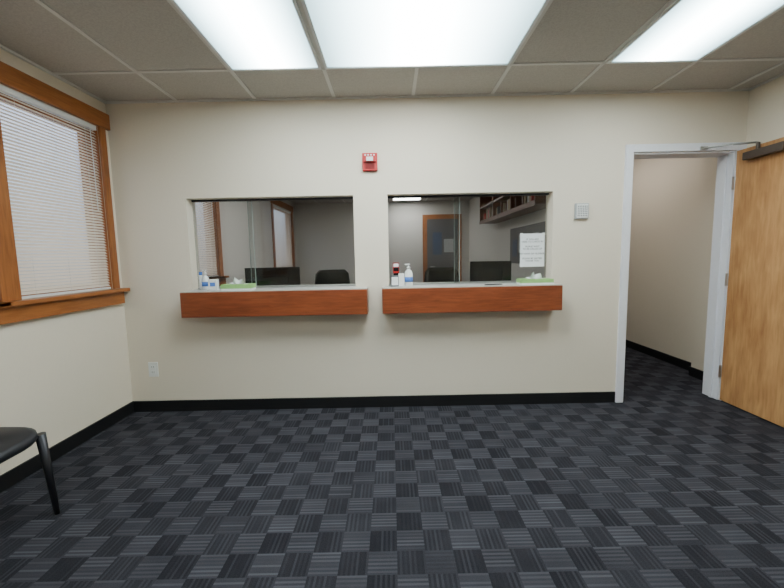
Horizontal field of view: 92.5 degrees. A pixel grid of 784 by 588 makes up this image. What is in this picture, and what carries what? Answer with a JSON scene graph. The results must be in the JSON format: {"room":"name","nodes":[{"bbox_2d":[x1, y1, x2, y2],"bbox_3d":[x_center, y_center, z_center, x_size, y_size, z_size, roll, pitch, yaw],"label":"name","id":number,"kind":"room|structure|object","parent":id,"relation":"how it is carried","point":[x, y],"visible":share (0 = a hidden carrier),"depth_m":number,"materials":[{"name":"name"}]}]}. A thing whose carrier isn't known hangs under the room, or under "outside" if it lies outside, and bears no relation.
{"room":"clinic waiting room","nodes":[
{"label":"clinic waiting room","id":0,"kind":"room"},
{"bbox_2d":[0,48,296,474],"bbox_3d":[-2.236,-0.263,3.185,0.140,2.450,10.800,-1,6,0],"label":"wall","id":1,"kind":"structure","parent":0,"point":[60,375],"depth_m":2.56,"materials":[{"name":"paint"}]},
{"bbox_2d":[0,61,129,324],"bbox_3d":[-2.197,-0.559,2.053,0.190,1.445,1.786,-1,6,0],"label":"window","id":2,"kind":"structure","parent":1,"relation":"in","point":[13,309],"depth_m":2.40,"materials":[{"name":"brown wood"}]},
{"bbox_2d":[0,84,110,298],"bbox_3d":[-2.188,-0.605,2.475,0.037,1.204,0.719,-1,6,0],"label":"window blind","id":3,"kind":"object","parent":2,"relation":"attached to","point":[69,262],"visible":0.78,"depth_m":2.42,"materials":[{"name":"white plastic"}]},
{"bbox_2d":[0,402,133,492],"bbox_3d":[-2.131,1.192,0.512,0.012,0.090,5.188,-1,6,0],"label":"baseboard","id":4,"kind":"structure","parent":1,"relation":"attached to","point":[25,469],"depth_m":2.44,"materials":[{"name":"black rubber"}]},
{"bbox_2d":[203,202,228,285],"bbox_3d":[-2.201,-0.783,4.263,0.190,1.445,1.010,-1,6,0],"label":"window","id":5,"kind":"structure","parent":1,"relation":"in","point":[222,279],"depth_m":4.65,"materials":[{"name":"brown wood"}]},
{"bbox_2d":[195,202,217,276],"bbox_3d":[-2.192,-0.786,4.263,0.037,1.204,0.734,-1,6,0],"label":"window blind","id":6,"kind":"object","parent":5,"relation":"attached to","point":[202,253],"visible":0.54,"depth_m":4.43,"materials":[{"name":"white plastic"}]},
{"bbox_2d":[270,201,294,266],"bbox_3d":[-2.208,-1.118,7.572,0.190,1.445,1.560,-1,6,0],"label":"window","id":7,"kind":"structure","parent":1,"relation":"in","point":[281,204],"depth_m":7.91,"materials":[{"name":"brown wood"}]},
{"bbox_2d":[273,204,292,266],"bbox_3d":[-2.198,-1.121,7.571,0.037,1.204,1.284,-1,6,0],"label":"window blind","id":8,"kind":"object","parent":7,"relation":"attached to","point":[282,253],"visible":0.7,"depth_m":7.60,"materials":[{"name":"white plastic"}]},
{"bbox_2d":[294,200,468,284],"bbox_3d":[0.433,-0.868,8.627,5.500,2.450,0.140,-1,6,0],"label":"wall","id":9,"kind":"structure","parent":0,"point":[324,232],"depth_m":8.51,"materials":[{"name":"paint"}]},
{"bbox_2d":[422,214,461,281],"bbox_3d":[1.146,-0.722,8.530,0.880,2.150,0.084,-1,6,0],"label":"door","id":10,"kind":"structure","parent":9,"relation":"in","point":[438,229],"depth_m":8.50,"materials":[{"name":"brown wood"}]},
{"bbox_2d":[0,346,783,587],"bbox_3d":[0.494,0.931,3.312,5.550,0.060,11.080,-1,6,0],"label":"floor","id":11,"kind":"structure","parent":0,"point":[671,484],"depth_m":1.91,"materials":[{"name":"carpet"}]},
{"bbox_2d":[0,427,60,514],"bbox_3d":[-1.888,0.700,1.600,0.464,0.841,0.470,-1,6,0],"label":"chair","id":12,"kind":"object","parent":11,"relation":"on","point":[13,440],"visible":1,"depth_m":1.78,"materials":[{"name":"black plastic"}]},
{"bbox_2d":[315,269,349,283],"bbox_3d":[-0.694,0.243,4.682,0.606,1.079,0.614,-1,6,0],"label":"office chair","id":13,"kind":"object","parent":11,"relation":"on","point":[337,276],"visible":0.16,"depth_m":4.85,"materials":[{"name":"black fabric"}]},
{"bbox_2d":[424,267,458,281],"bbox_3d":[0.615,0.218,4.664,0.598,1.079,0.633,-1,6,0],"label":"office chair","id":14,"kind":"object","parent":11,"relation":"on","point":[437,274],"visible":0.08,"depth_m":4.85,"materials":[{"name":"black fabric"}]},
{"bbox_3d":[-1.115,0.510,3.768,1.550,0.750,1.100,-1,6,0],"label":"office desk","id":15,"kind":"object","parent":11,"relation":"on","visible":0},
{"bbox_2d":[245,267,300,285],"bbox_3d":[-1.250,-0.081,3.939,0.560,0.394,0.200,-2,6,-6],"label":"computer monitor","id":16,"kind":"object","parent":15,"relation":"on","point":[272,275],"visible":0.41,"depth_m":3.92,"materials":[{"name":"black plastic"}]},
{"bbox_3d":[0.760,0.472,3.768,1.600,0.750,1.100,-1,6,0],"label":"office desk","id":17,"kind":"object","parent":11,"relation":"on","visible":0},
{"bbox_2d":[470,261,510,280],"bbox_3d":[1.032,-0.136,3.939,0.420,0.414,0.200,0,6,14],"label":"computer monitor","id":18,"kind":"object","parent":17,"relation":"on","point":[479,270],"visible":0.53,"depth_m":3.92,"materials":[{"name":"black plastic"}]},
{"bbox_2d":[0,0,783,203],"bbox_3d":[0.444,-1.575,3.058,5.550,0.080,11.080,-1,6,0],"label":"ceiling","id":19,"kind":"structure","parent":0,"point":[145,34],"depth_m":2.33,"materials":[{"name":"tile"}]},
{"bbox_2d":[170,0,320,70],"bbox_3d":[-0.738,-1.375,1.799,0.576,0.015,1.196,-1,6,0],"label":"ceiling light","id":20,"kind":"object","parent":19,"relation":"in","point":[247,35],"depth_m":2.00,"materials":[{"name":"white plastic"}]},
{"bbox_2d":[0,0,783,203],"bbox_3d":[0.270,-1.527,3.062,4.920,0.013,10.800,-1,6,0],"label":"grid","id":21,"kind":"object","parent":19,"relation":"attached to","point":[55,74],"visible":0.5,"depth_m":2.43,"materials":[{"name":"white metal"}]},
{"bbox_2d":[301,0,549,68],"bbox_3d":[0.162,-1.393,1.799,1.176,0.015,1.196,-1,6,0],"label":"ceiling light","id":22,"kind":"object","parent":19,"relation":"in","point":[348,34],"depth_m":2.02,"materials":[{"name":"white plastic"}]},
{"bbox_2d":[607,0,783,63],"bbox_3d":[1.662,-1.423,1.799,0.576,0.015,1.196,-1,6,0],"label":"ceiling light","id":23,"kind":"object","parent":19,"relation":"in","point":[687,30],"depth_m":2.05,"materials":[{"name":"white plastic"}]},
{"bbox_2d":[392,198,420,200],"bbox_3d":[0.315,-2.011,7.863,0.610,0.015,0.550,-1,6,0],"label":"ceiling light","id":24,"kind":"object","parent":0,"point":[393,199],"depth_m":8.02,"materials":[{"name":"white plastic"}]},
{"bbox_2d":[105,91,748,400],"bbox_3d":[0.514,-0.305,3.056,5.360,2.450,0.140,-1,6,0],"label":"wall","id":25,"kind":"structure","parent":0,"point":[164,157],"depth_m":2.95,"materials":[{"name":"paint"}]},
{"bbox_2d":[148,362,158,376],"bbox_3d":[-1.953,0.618,3.069,0.076,0.120,0.011,-1,6,0],"label":"power outlet","id":26,"kind":"object","parent":25,"relation":"attached to","point":[152,366],"visible":1,"depth_m":3.07,"materials":[{"name":"white plastic"}]},
{"bbox_2d":[191,197,355,288],"bbox_3d":[-0.953,-0.413,3.072,1.310,0.720,0.034,-1,6,0],"label":"service window","id":27,"kind":"structure","parent":25,"relation":"in","point":[320,198],"depth_m":3.03,"materials":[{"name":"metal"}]},
{"bbox_2d":[180,284,368,317],"bbox_3d":[-0.902,0.044,3.119,1.425,0.200,0.520,-1,6,0],"label":"counter","id":28,"kind":"object","parent":25,"relation":"attached to","point":[330,300],"visible":0.89,"depth_m":2.86,"materials":[{"name":"laminate"}]},
{"bbox_2d":[199,272,202,289],"bbox_3d":[-1.517,-0.103,2.982,0.032,0.145,0.032,-1,6,0],"label":"bottle","id":29,"kind":"object","parent":28,"relation":"on","point":[200,273],"visible":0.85,"depth_m":2.97,"materials":[{"name":"white plastic"}]},
{"bbox_2d":[201,270,208,289],"bbox_3d":[-1.478,-0.111,2.971,0.058,0.160,0.042,-1,6,0],"label":"hand sanitizer bottle","id":30,"kind":"object","parent":28,"relation":"on","point":[205,277],"visible":0.97,"depth_m":2.96,"materials":[{"name":"white plastic"}]},
{"bbox_2d":[208,279,218,289],"bbox_3d":[-1.412,-0.074,2.969,0.070,0.085,0.042,-1,6,0],"label":"box","id":31,"kind":"object","parent":28,"relation":"on","point":[213,284],"visible":0.98,"depth_m":2.95,"materials":[{"name":"white plastic"}]},
{"bbox_2d":[221,277,255,290],"bbox_3d":[-1.202,-0.083,2.934,0.231,0.100,0.111,-1,6,0],"label":"tissue box","id":32,"kind":"object","parent":28,"relation":"on","point":[237,284],"visible":1,"depth_m":2.88,"materials":[{"name":"green cardboard"}]},
{"bbox_2d":[362,153,377,170],"bbox_3d":[-0.170,-1.017,2.881,0.116,0.130,0.062,-1,6,0],"label":"fire alarm strobe","id":33,"kind":"object","parent":25,"relation":"attached to","point":[369,160],"visible":1,"depth_m":2.88,"materials":[{"name":"red plastic"}]},
{"bbox_2d":[132,391,614,411],"bbox_3d":[-0.151,0.890,3.099,3.983,0.090,0.012,-1,6,0],"label":"baseboard","id":34,"kind":"structure","parent":25,"relation":"attached to","point":[560,397],"depth_m":3.09,"materials":[{"name":"black rubber"}]},
{"bbox_2d":[388,193,548,284],"bbox_3d":[0.621,-0.444,3.072,1.300,0.720,0.034,-1,6,0],"label":"service window","id":35,"kind":"structure","parent":25,"relation":"in","point":[520,194],"depth_m":3.03,"materials":[{"name":"glass"}]},
{"bbox_2d":[520,233,544,266],"bbox_3d":[1.153,-0.363,3.082,0.204,0.275,0.002,-1,6,0],"label":"paper sign","id":36,"kind":"object","parent":35,"relation":"attached to","point":[532,246],"visible":1,"depth_m":3.08,"materials":[{"name":"white paper"}]},
{"bbox_2d":[382,280,562,313],"bbox_3d":[0.613,0.013,3.119,1.375,0.200,0.520,-1,6,0],"label":"counter","id":37,"kind":"object","parent":25,"relation":"attached to","point":[430,298],"visible":0.84,"depth_m":2.86,"materials":[{"name":"laminate"}]},
{"bbox_2d":[393,263,398,274],"bbox_3d":[0.034,-0.164,3.073,0.050,0.185,0.011,-1,6,0],"label":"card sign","id":38,"kind":"object","parent":37,"relation":"on","point":[395,265],"visible":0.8,"depth_m":3.07,"materials":[{"name":"red plastic"}]},
{"bbox_2d":[391,273,403,286],"bbox_3d":[0.045,-0.112,2.983,0.105,0.100,0.062,-1,6,0],"label":"brochure holder","id":39,"kind":"object","parent":37,"relation":"on","point":[396,280],"visible":1,"depth_m":2.96,"materials":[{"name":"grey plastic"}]},
{"bbox_2d":[405,264,412,285],"bbox_3d":[0.132,-0.152,2.970,0.064,0.177,0.046,-1,6,0],"label":"hand sanitizer bottle","id":40,"kind":"object","parent":37,"relation":"on","point":[408,273],"visible":0.99,"depth_m":2.96,"materials":[{"name":"white plastic"}]},
{"bbox_2d":[516,272,553,284],"bbox_3d":[1.118,-0.127,2.934,0.251,0.095,0.111,-1,6,0],"label":"tissue box","id":41,"kind":"object","parent":37,"relation":"on","point":[533,279],"visible":1,"depth_m":2.88,"materials":[{"name":"green cardboard"}]},
{"bbox_2d":[574,203,588,218],"bbox_3d":[1.487,-0.649,2.939,0.104,0.120,0.028,-1,6,0],"label":"wall speaker","id":42,"kind":"object","parent":25,"relation":"attached to","point":[581,210],"visible":1,"depth_m":2.93,"materials":[{"name":"grey plastic"}]},
{"bbox_2d":[615,142,746,402],"bbox_3d":[2.290,-0.145,3.072,0.931,2.058,0.168,-1,6,0],"label":"door frame","id":43,"kind":"structure","parent":25,"relation":"attached to","point":[726,163],"depth_m":3.02,"materials":[{"name":"white paint"}]},
{"bbox_2d":[469,197,545,280],"bbox_3d":[1.813,-0.613,5.842,0.090,2.450,5.460,-1,6,0],"label":"wall","id":44,"kind":"structure","parent":0,"point":[487,242],"depth_m":6.33,"materials":[{"name":"paint"}]},
{"bbox_2d":[479,195,545,224],"bbox_3d":[1.611,-1.294,5.075,0.282,0.497,2.452,-1,6,0],"label":"wall shelf","id":45,"kind":"object","parent":44,"relation":"attached to","point":[539,202],"visible":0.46,"depth_m":5.05,"materials":[{"name":"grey wood"}]},
{"bbox_2d":[484,196,534,218],"bbox_3d":[1.592,-1.173,5.038,0.170,0.189,2.256,-1,6,0],"label":"binders","id":46,"kind":"object","parent":45,"relation":"in","point":[505,205],"visible":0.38,"depth_m":4.96,"materials":[{"name":"red plastic"}]},
{"bbox_2d":[510,221,545,264],"bbox_3d":[1.758,-0.639,4.864,0.017,0.500,1.400,-1,6,0],"label":"notice board","id":47,"kind":"object","parent":44,"relation":"attached to","point":[537,227],"visible":0.33,"depth_m":5.19,"materials":[{"name":"grey plastic"}]},
{"bbox_2d":[626,157,717,370],"bbox_3d":[3.063,-0.638,5.842,0.250,2.450,5.460,-1,6,0],"label":"wall","id":48,"kind":"structure","parent":0,"point":[672,211],"depth_m":4.09,"materials":[{"name":"paint"}]},
{"bbox_2d":[626,340,703,380],"bbox_3d":[3.010,0.537,5.961,0.122,0.090,5.460,-1,6,0],"label":"baseboard","id":49,"kind":"structure","parent":48,"relation":"attached to","point":[696,373],"depth_m":4.16,"materials":[{"name":"black rubber"}]},
{"bbox_2d":[746,75,783,147],"bbox_3d":[2.829,-0.082,0.400,0.140,2.450,5.200,-1,6,0],"label":"wall","id":50,"kind":"structure","parent":0,"point":[765,119],"depth_m":2.74,"materials":[{"name":"paint"}]},
{"bbox_2d":[718,137,783,426],"bbox_3d":[2.667,-0.076,2.596,0.101,1.978,0.800,-1,6,0],"label":"door","id":51,"kind":"structure","parent":50,"relation":"in","point":[751,371],"depth_m":2.75,"materials":[{"name":"brown wood"}]},
{"bbox_2d":[700,141,783,159],"bbox_3d":[2.573,-1.054,2.730,0.192,0.135,0.488,-5,7,-30],"label":"door closer","id":52,"kind":"object","parent":51,"relation":"attached to","point":[758,152],"depth_m":2.68,"materials":[{"name":"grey metal"}]}
]}

